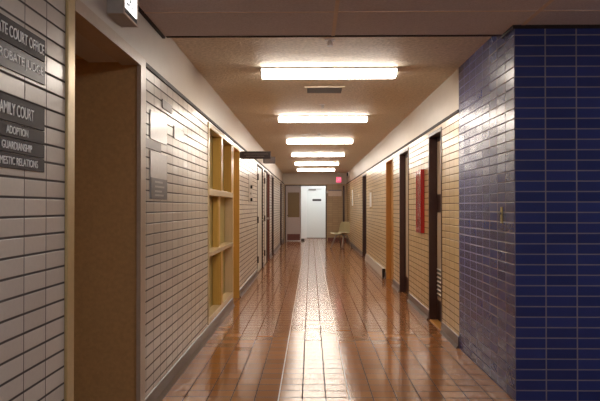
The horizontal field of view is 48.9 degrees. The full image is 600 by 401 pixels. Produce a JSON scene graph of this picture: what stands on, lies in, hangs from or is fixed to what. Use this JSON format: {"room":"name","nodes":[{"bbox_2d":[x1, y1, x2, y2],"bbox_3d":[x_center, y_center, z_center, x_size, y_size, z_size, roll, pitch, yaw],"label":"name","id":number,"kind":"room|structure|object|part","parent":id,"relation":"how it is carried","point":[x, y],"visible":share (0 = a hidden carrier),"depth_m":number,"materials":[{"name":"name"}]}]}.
{"room":"courthouse corridor","nodes":[
{"label":"courthouse corridor","id":0,"kind":"room"},
{"bbox_2d":[74,59,136,400],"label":"door","id":1,"kind":"structure","parent":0,"point":[105,193],"depth_m":3.85,"materials":[{"name":"brown wood"}]},
{"bbox_2d":[64,0,74,400],"bbox_3d":[-0.999,0.214,2.720,0.112,2.145,0.080,0,-1,1],"label":"trim","id":2,"kind":"structure","parent":1,"relation":"attached to","point":[70,4],"depth_m":2.70,"materials":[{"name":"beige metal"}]},
{"bbox_2d":[0,0,283,400],"bbox_3d":[-0.973,0.087,10.617,0.300,2.555,27.600,0,-1,1],"label":"wall","id":3,"kind":"structure","parent":0,"point":[32,203],"depth_m":3.90,"materials":[{"name":"beige brick"}]},
{"bbox_2d":[0,92,44,171],"bbox_3d":[-0.960,-0.227,2.206,0.008,0.238,0.515,0,-1,1],"label":"sign","id":4,"kind":"object","parent":3,"relation":"attached to","point":[12,109],"visible":1,"depth_m":2.27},
{"bbox_2d":[0,39,44,84],"bbox_3d":[-0.960,-0.474,2.210,0.008,0.082,0.518,0,-1,1],"label":"wall sign","id":5,"kind":"object","parent":3,"relation":"attached to","point":[12,58],"visible":1,"depth_m":2.27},
{"bbox_2d":[0,13,44,61],"bbox_3d":[-0.960,-0.560,2.211,0.008,0.081,0.518,0,-1,1],"label":"wall sign","id":6,"kind":"object","parent":3,"relation":"attached to","point":[11,32],"visible":1,"depth_m":2.27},
{"bbox_2d":[75,0,145,400],"bbox_3d":[-0.988,0.221,3.352,0.112,2.145,1.185,0,-1,1],"label":"trim","id":7,"kind":"structure","parent":3,"relation":"attached to","point":[88,24],"depth_m":3.83,"materials":[{"name":"beige paint"}]},
{"bbox_2d":[107,0,137,26],"bbox_3d":[-0.927,-1.036,3.456,0.091,0.190,0.260,0,-1,1],"label":"exit sign","id":8,"kind":"object","parent":3,"relation":"attached to","point":[124,13],"visible":1,"depth_m":3.40,"materials":[{"name":"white plastic"}]},
{"bbox_3d":[-0.885,-1.036,3.456,0.006,0.190,0.260,0,-1,1],"label":"frame","id":9,"kind":"part","parent":8,"relation":"part of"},
{"bbox_3d":[-0.885,-1.044,3.456,0.002,0.125,0.220,0,-1,1],"label":"lit panel","id":10,"kind":"part","parent":8,"relation":"part of","materials":[{"name":"white plastic"}]},
{"bbox_2d":[138,6,164,38],"bbox_3d":[-1.009,-1.167,0.703,0.020,0.012,7.750,0,-1,1],"label":"trim","id":11,"kind":"structure","parent":3,"relation":"attached to","point":[140,10],"depth_m":4.18,"materials":[{"name":"brown metal"}]},
{"bbox_2d":[146,138,160,152],"bbox_3d":[-0.928,-0.348,4.175,0.006,0.058,0.410,0,-1,1],"label":"wall plaque","id":12,"kind":"object","parent":3,"relation":"attached to","point":[150,144],"visible":0.8,"depth_m":4.17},
{"bbox_2d":[149,150,166,199],"bbox_3d":[-0.923,-0.158,4.323,0.010,0.302,0.470,0,-1,1],"label":"notice","id":13,"kind":"object","parent":3,"relation":"attached to","point":[158,162],"depth_m":4.29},
{"bbox_2d":[150,109,166,144],"bbox_3d":[-0.925,-0.472,4.326,0.006,0.180,0.470,0,-1,1],"label":"notice","id":14,"kind":"object","parent":3,"relation":"attached to","point":[158,124],"visible":1,"depth_m":4.30,"materials":[{"name":"white paper"}]},
{"bbox_2d":[162,99,171,113],"bbox_3d":[-0.921,-0.650,4.573,0.006,0.060,0.300,0,-1,1],"label":"wall plaque","id":15,"kind":"object","parent":3,"relation":"attached to","point":[166,106],"visible":1,"depth_m":4.56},
{"bbox_2d":[173,125,183,142],"bbox_3d":[-0.914,-0.498,4.986,0.006,0.095,0.370,0,-1,1],"label":"notice","id":16,"kind":"object","parent":3,"relation":"attached to","point":[178,133],"visible":1,"depth_m":4.95,"materials":[{"name":"white paper"}]},
{"bbox_2d":[145,239,283,400],"bbox_3d":[-0.809,1.310,10.603,0.031,0.110,27.600,0,-1,1],"label":"baseboard","id":17,"kind":"structure","parent":3,"relation":"attached to","point":[167,382],"depth_m":5.52,"materials":[{"name":"rubber"}]},
{"bbox_2d":[146,62,283,183],"bbox_3d":[-0.834,-0.754,10.623,0.038,0.026,27.600,0,-1,1],"label":"trim","id":18,"kind":"structure","parent":3,"relation":"attached to","point":[148,66],"depth_m":5.43,"materials":[{"name":"brown metal"}]},
{"bbox_2d":[207,122,232,324],"bbox_3d":[-0.926,0.230,7.400,0.121,1.965,2.030,0,-1,1],"label":"window frame","id":19,"kind":"structure","parent":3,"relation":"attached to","point":[220,147],"depth_m":7.30,"materials":[{"name":"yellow wood"}]},
{"bbox_3d":[-0.977,0.230,7.400,0.020,1.965,2.030,0,-1,1],"label":"panel","id":20,"kind":"part","parent":19,"relation":"part of","materials":[{"name":"yellow wood"}]},
{"bbox_3d":[-0.916,0.540,7.396,0.101,0.045,1.930,0,-1,1],"label":"rail","id":21,"kind":"part","parent":19,"relation":"part of","materials":[{"name":"brown wood"}]},
{"bbox_3d":[-0.916,-0.075,7.402,0.101,0.065,1.930,0,-1,1],"label":"rail","id":22,"kind":"part","parent":19,"relation":"part of","materials":[{"name":"brown wood"}]},
{"bbox_2d":[233,144,239,297],"bbox_3d":[-0.915,0.312,8.809,0.136,2.070,0.750,0,-1,1],"label":"door","id":23,"kind":"structure","parent":3,"relation":"in","point":[236,151],"depth_m":9.15,"materials":[{"name":"yellow wood"}]},
{"bbox_2d":[249,174,252,201],"bbox_3d":[-0.801,-0.198,10.892,0.036,0.450,0.650,0,-1,1],"label":"metal panel","id":24,"kind":"object","parent":3,"relation":"attached to","point":[250,176],"visible":1,"depth_m":10.85,"materials":[{"name":"grey metal"}]},
{"bbox_2d":[240,151,270,158],"bbox_3d":[-0.629,-0.636,9.254,0.436,0.105,0.040,0,-1,1],"label":"sign","id":25,"kind":"object","parent":3,"relation":"attached to","point":[243,154],"visible":0.98,"depth_m":9.24,"materials":[{"name":"metal"}]},
{"bbox_2d":[257,163,263,271],"bbox_3d":[-0.829,0.352,12.948,0.170,2.070,1.370,0,-1,1],"label":"door","id":26,"kind":"structure","parent":3,"relation":"in","point":[260,219],"depth_m":13.01,"materials":[{"name":"grey paint"}]},
{"bbox_2d":[264,169,268,263],"bbox_3d":[-0.802,0.368,14.562,0.170,2.070,1.000,0,-1,1],"label":"door","id":27,"kind":"structure","parent":3,"relation":"in","point":[266,218],"depth_m":14.72,"materials":[{"name":"grey paint"}]},
{"bbox_3d":[-0.819,0.368,14.563,0.136,2.070,1.000,0,-1,1],"label":"frame","id":28,"kind":"part","parent":27,"relation":"part of","materials":[{"name":"brown metal"}]},
{"bbox_2d":[267,172,269,259],"bbox_3d":[-0.804,0.378,15.488,0.136,2.070,0.750,0,-1,1],"label":"door","id":29,"kind":"structure","parent":3,"relation":"in","point":[268,173],"depth_m":15.82,"materials":[{"name":"red paint"}]},
{"bbox_2d":[263,157,274,163],"bbox_3d":[-0.645,-0.844,13.837,0.251,0.140,0.040,0,-1,1],"label":"sign","id":30,"kind":"object","parent":3,"relation":"attached to","point":[272,160],"visible":0.78,"depth_m":13.82,"materials":[{"name":"metal"}]},
{"bbox_2d":[272,176,273,253],"bbox_3d":[-0.776,0.394,17.187,0.136,2.070,0.850,0,-1,1],"label":"door","id":31,"kind":"structure","parent":3,"relation":"in","point":[272,176],"depth_m":17.57,"materials":[{"name":"brown paint"}]},
{"bbox_2d":[280,182,281,243],"bbox_3d":[-0.698,0.440,21.861,0.136,2.070,1.100,0,-1,1],"label":"door","id":32,"kind":"structure","parent":3,"relation":"in","point":[280,182],"depth_m":22.37,"materials":[{"name":"brown paint"}]},
{"bbox_2d":[144,0,599,35],"bbox_3d":[1.796,-1.172,0.657,5.630,0.004,7.750,0,-1,1],"label":"trim","id":33,"kind":"structure","parent":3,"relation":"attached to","point":[544,6],"depth_m":3.98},
{"bbox_2d":[301,186,305,237],"bbox_3d":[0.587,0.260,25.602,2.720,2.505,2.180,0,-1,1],"label":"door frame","id":34,"kind":"structure","parent":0,"point":[303,188],"depth_m":26.59,"materials":[{"name":"white paint"}]},
{"bbox_2d":[306,186,325,237],"bbox_3d":[0.667,0.471,26.539,0.890,2.100,0.100,0,-1,1],"label":"door","id":35,"kind":"structure","parent":34,"relation":"in","point":[315,210],"depth_m":26.56,"materials":[{"name":"white paint"}]},
{"bbox_2d":[283,173,346,240],"bbox_3d":[0.568,0.223,24.453,2.720,2.555,0.120,0,-1,1],"label":"wall","id":36,"kind":"structure","parent":0,"point":[334,203],"depth_m":24.39,"materials":[{"name":"beige paint"}]},
{"bbox_2d":[285,185,326,240],"bbox_3d":[0.217,0.466,24.436,1.540,2.070,0.161,0,-1,1],"label":"door frame","id":37,"kind":"structure","parent":36,"relation":"in","point":[292,192],"depth_m":24.42,"materials":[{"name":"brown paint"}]},
{"bbox_3d":[-0.238,1.355,24.411,0.470,0.230,0.008,0,-1,1],"label":"kick plate","id":38,"kind":"part","parent":37,"relation":"part of","materials":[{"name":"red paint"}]},
{"bbox_3d":[-0.238,0.161,24.447,0.430,0.920,0.010,0,-1,1],"label":"pane","id":39,"kind":"part","parent":37,"relation":"part of","materials":[{"name":"brown glass"}]},
{"bbox_2d":[328,190,341,195],"bbox_3d":[1.291,-0.280,24.379,0.490,0.240,0.014,0,-1,1],"label":"notice","id":40,"kind":"object","parent":36,"relation":"attached to","point":[330,192],"visible":1,"depth_m":24.38,"materials":[{"name":"beige paper"}]},
{"bbox_2d":[328,238,345,240],"bbox_3d":[1.366,1.435,24.361,0.680,0.130,0.014,0,-1,1],"label":"baseboard","id":41,"kind":"structure","parent":36,"relation":"attached to","point":[329,239],"depth_m":24.36,"materials":[{"name":"red paint"}]},
{"bbox_2d":[343,186,344,237],"bbox_3d":[1.611,0.425,24.358,0.070,1.950,0.030,0,-1,1],"label":"trim","id":42,"kind":"structure","parent":36,"relation":"attached to","point":[343,186],"depth_m":24.34,"materials":[{"name":"brown paint"}]},
{"bbox_2d":[172,37,490,172],"bbox_3d":[0.402,-1.152,14.542,2.920,0.100,19.970,0,-1,1],"label":"ceiling","id":43,"kind":"structure","parent":0,"point":[231,66],"depth_m":6.76,"materials":[{"name":"paint"}]},
{"bbox_2d":[297,169,334,170],"bbox_3d":[0.517,-0.997,21.455,1.224,0.073,0.200,0,-1,1],"label":"ceiling light","id":44,"kind":"object","parent":43,"relation":"attached to","point":[297,169],"visible":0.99,"depth_m":21.36,"materials":[{"name":"white plastic"}]},
{"bbox_2d":[295,162,338,164],"bbox_3d":[0.466,-1.028,18.356,1.224,0.073,0.200,0,-1,1],"label":"ceiling light","id":45,"kind":"object","parent":43,"relation":"attached to","point":[296,163],"visible":0.98,"depth_m":18.27,"materials":[{"name":"white plastic"}]},
{"bbox_2d":[295,163,337,164],"bbox_3d":[0.466,-1.019,18.356,1.200,0.055,0.190,0,-1,1],"label":"diffuser","id":46,"kind":"object","parent":45,"relation":"attached to","point":[295,163],"depth_m":18.27,"materials":[{"name":"white plastic"}]},
{"bbox_2d":[291,153,344,156],"bbox_3d":[0.414,-1.058,15.256,1.224,0.073,0.200,0,-1,1],"label":"ceiling light","id":47,"kind":"object","parent":43,"relation":"attached to","point":[292,154],"visible":1,"depth_m":15.17,"materials":[{"name":"white plastic"}]},
{"bbox_2d":[286,139,352,143],"bbox_3d":[0.362,-1.089,12.157,1.224,0.073,0.200,0,-1,1],"label":"ceiling light","id":48,"kind":"object","parent":43,"relation":"attached to","point":[288,141],"visible":1,"depth_m":12.07,"materials":[{"name":"white plastic"}]},
{"bbox_2d":[278,115,367,121],"bbox_3d":[0.311,-1.119,9.057,1.224,0.073,0.200,0,-1,1],"label":"ceiling light","id":49,"kind":"object","parent":43,"relation":"attached to","point":[281,118],"visible":1,"depth_m":8.97,"materials":[{"name":"white plastic"}]},
{"bbox_2d":[279,117,366,121],"bbox_3d":[0.311,-1.110,9.057,1.200,0.055,0.190,0,-1,1],"label":"diffuser","id":50,"kind":"object","parent":49,"relation":"attached to","point":[281,119],"depth_m":8.97,"materials":[{"name":"white plastic"}]},
{"bbox_2d":[305,86,344,93],"bbox_3d":[0.259,-1.170,7.003,0.415,0.012,0.390,0,-1,1],"label":"ceiling vent","id":51,"kind":"object","parent":43,"relation":"in","point":[308,89],"visible":1,"depth_m":6.96,"materials":[{"name":"grey metal"}]},
{"bbox_2d":[260,67,397,78],"bbox_3d":[0.259,-1.150,5.958,1.224,0.073,0.200,0,-1,1],"label":"ceiling light","id":52,"kind":"object","parent":43,"relation":"attached to","point":[265,72],"visible":1,"depth_m":5.87,"materials":[{"name":"white plastic"}]},
{"bbox_2d":[325,38,334,46],"bbox_3d":[0.222,-1.173,4.909,0.080,0.048,0.080,0,-1,1],"label":"sprinkler head","id":53,"kind":"object","parent":43,"relation":"attached to","point":[329,40],"visible":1,"depth_m":4.90},
{"bbox_2d":[336,171,340,181],"bbox_3d":[1.349,-0.826,23.014,0.170,0.385,0.052,0,-1,1],"label":"exit sign","id":54,"kind":"object","parent":43,"relation":"hanging from","point":[338,179],"visible":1,"depth_m":22.99,"materials":[{"name":"plastic"}]},
{"bbox_2d":[162,238,513,400],"bbox_3d":[1.195,1.435,11.668,7.200,0.120,29.800,0,-1,1],"label":"floor","id":55,"kind":"structure","parent":0,"point":[389,350],"depth_m":5.96,"materials":[{"name":"ceramic"}]},
{"bbox_2d":[278,244,350,400],"bbox_3d":[0.235,1.387,12.935,0.474,0.001,22.800,0,-1,1],"label":"trim","id":56,"kind":"structure","parent":55,"relation":"in","point":[318,244],"depth_m":5.90,"materials":[{"name":"metal"}]},
{"bbox_2d":[330,222,352,248],"bbox_3d":[1.262,1.058,20.168,0.484,0.802,0.535,-1,-1,43],"label":"shell chair","id":57,"kind":"object","parent":55,"relation":"on","point":[344,229],"visible":1,"depth_m":20.22,"materials":[{"name":"beige plastic"}]},
{"bbox_2d":[138,0,599,36],"bbox_3d":[1.661,-1.234,0.660,5.900,0.120,7.750,0,-1,1],"label":"ceiling","id":58,"kind":"structure","parent":0,"point":[348,23],"depth_m":4.09,"materials":[{"name":"beige paint"}]},
{"bbox_2d":[347,68,458,335],"bbox_3d":[1.722,0.132,15.128,0.300,2.555,18.490,0,-1,1],"label":"wall","id":59,"kind":"structure","parent":0,"point":[418,149],"depth_m":8.11,"materials":[{"name":"beige brick"}]},
{"bbox_2d":[352,188,353,206],"bbox_3d":[1.653,-0.087,20.627,0.022,0.600,0.700,0,-1,1],"label":"notice","id":60,"kind":"object","parent":59,"relation":"attached to","point":[352,188],"visible":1,"depth_m":20.46,"materials":[{"name":"white paper"}]},
{"bbox_2d":[362,173,365,255],"bbox_3d":[1.654,0.386,16.297,0.136,2.070,1.150,0,-1,1],"label":"door","id":61,"kind":"structure","parent":59,"relation":"in","point":[364,175],"depth_m":16.84,"materials":[{"name":"brown paint"}]},
{"bbox_2d":[369,190,371,208],"bbox_3d":[1.553,-0.018,14.452,0.018,0.400,0.550,0,-1,1],"label":"notice","id":62,"kind":"object","parent":59,"relation":"attached to","point":[370,192],"visible":1,"depth_m":14.46,"materials":[{"name":"white paper"}]},
{"bbox_2d":[365,254,384,277],"bbox_3d":[1.522,1.313,13.649,0.054,0.162,3.830,0,-1,1],"label":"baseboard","id":63,"kind":"structure","parent":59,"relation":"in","point":[376,266],"depth_m":13.05,"materials":[{"name":"metal"}]},
{"bbox_2d":[386,157,392,279],"bbox_3d":[1.567,0.334,11.083,0.136,2.070,0.980,0,-1,1],"label":"door","id":64,"kind":"structure","parent":59,"relation":"in","point":[389,163],"depth_m":11.53,"materials":[{"name":"orange wood"}]},
{"bbox_2d":[346,239,458,348],"bbox_3d":[1.558,1.354,15.120,0.031,0.110,18.488,0,-1,1],"label":"baseboard","id":65,"kind":"structure","parent":59,"relation":"attached to","point":[449,334],"depth_m":7.62,"materials":[{"name":"rubber"}]},
{"bbox_2d":[347,109,458,183],"bbox_3d":[1.573,-0.710,15.139,0.018,0.026,18.490,0,-1,1],"label":"trim","id":66,"kind":"structure","parent":59,"relation":"attached to","point":[456,111],"depth_m":8.13,"materials":[{"name":"brown metal"}]},
{"bbox_2d":[399,147,408,292],"bbox_3d":[1.538,0.317,9.358,0.136,2.070,0.910,0,-1,1],"label":"door","id":67,"kind":"structure","parent":59,"relation":"in","point":[403,155],"depth_m":9.77,"materials":[{"name":"brown paint"}]},
{"bbox_3d":[1.554,0.242,9.348,0.004,1.740,0.750,0,-1,1],"label":"panel","id":68,"kind":"part","parent":67,"relation":"part of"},
{"bbox_2d":[416,169,424,232],"bbox_3d":[1.416,0.010,7.858,0.072,0.745,0.360,0,-1,1],"label":"fire extinguisher cabinet","id":69,"kind":"object","parent":59,"relation":"attached to","point":[420,219],"visible":1,"depth_m":7.69,"materials":[{"name":"red metal"}]},
{"bbox_3d":[1.414,0.010,7.858,0.004,0.635,0.250,0,-1,1],"label":"glass pane","id":70,"kind":"part","parent":69,"relation":"part of","materials":[{"name":"red glass"}]},
{"bbox_2d":[428,127,441,322],"bbox_3d":[1.499,0.294,7.013,0.136,2.070,0.740,0,-1,1],"label":"door","id":71,"kind":"structure","parent":59,"relation":"in","point":[434,138],"depth_m":7.34,"materials":[{"name":"brown paint"}]},
{"bbox_3d":[1.520,-0.361,7.019,0.004,0.580,0.620,0,-1,1],"label":"panel","id":72,"kind":"part","parent":71,"relation":"part of","materials":[{"name":"beige glass"}]},
{"bbox_3d":[1.520,0.609,7.010,0.004,0.960,0.620,0,-1,1],"label":"panel","id":73,"kind":"part","parent":71,"relation":"part of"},
{"bbox_3d":[1.514,0.887,7.032,0.010,0.280,0.530,0,-1,1],"label":"louver blade","id":74,"kind":"part","parent":71,"relation":"part of","materials":[{"name":"grey metal"}]},
{"bbox_2d":[430,319,440,330],"bbox_3d":[1.480,1.323,7.004,0.085,0.012,0.660,0,-1,1],"label":"trim","id":75,"kind":"structure","parent":59,"relation":"attached to","point":[436,322],"depth_m":7.11,"materials":[{"name":"orange wood"}]},
{"bbox_2d":[459,28,599,400],"bbox_3d":[3.045,0.032,5.055,3.280,2.555,1.610,0,-1,1],"label":"wall","id":76,"kind":"structure","parent":0,"point":[529,99],"depth_m":4.28,"materials":[{"name":"blue tile"}]},
{"bbox_2d":[166,35,501,37],"bbox_3d":[0.236,-1.132,4.551,2.320,0.006,0.026,0,-1,1],"label":"trim","id":77,"kind":"structure","parent":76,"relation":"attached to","point":[306,35],"depth_m":4.54,"materials":[{"name":"brown metal"}]},
{"bbox_2d":[500,207,502,222],"bbox_3d":[1.389,0.101,4.562,0.014,0.112,0.040,0,-1,1],"label":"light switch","id":78,"kind":"object","parent":76,"relation":"attached to","point":[501,208],"visible":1,"depth_m":4.55,"materials":[{"name":"gold plastic"}]},
{"bbox_2d":[501,25,599,38],"bbox_3d":[3.027,-1.126,4.380,3.292,0.022,0.262,0,-1,1],"label":"trim","id":79,"kind":"structure","parent":76,"relation":"attached to","point":[512,27],"depth_m":4.27,"materials":[{"name":"brown metal"}]}
]}

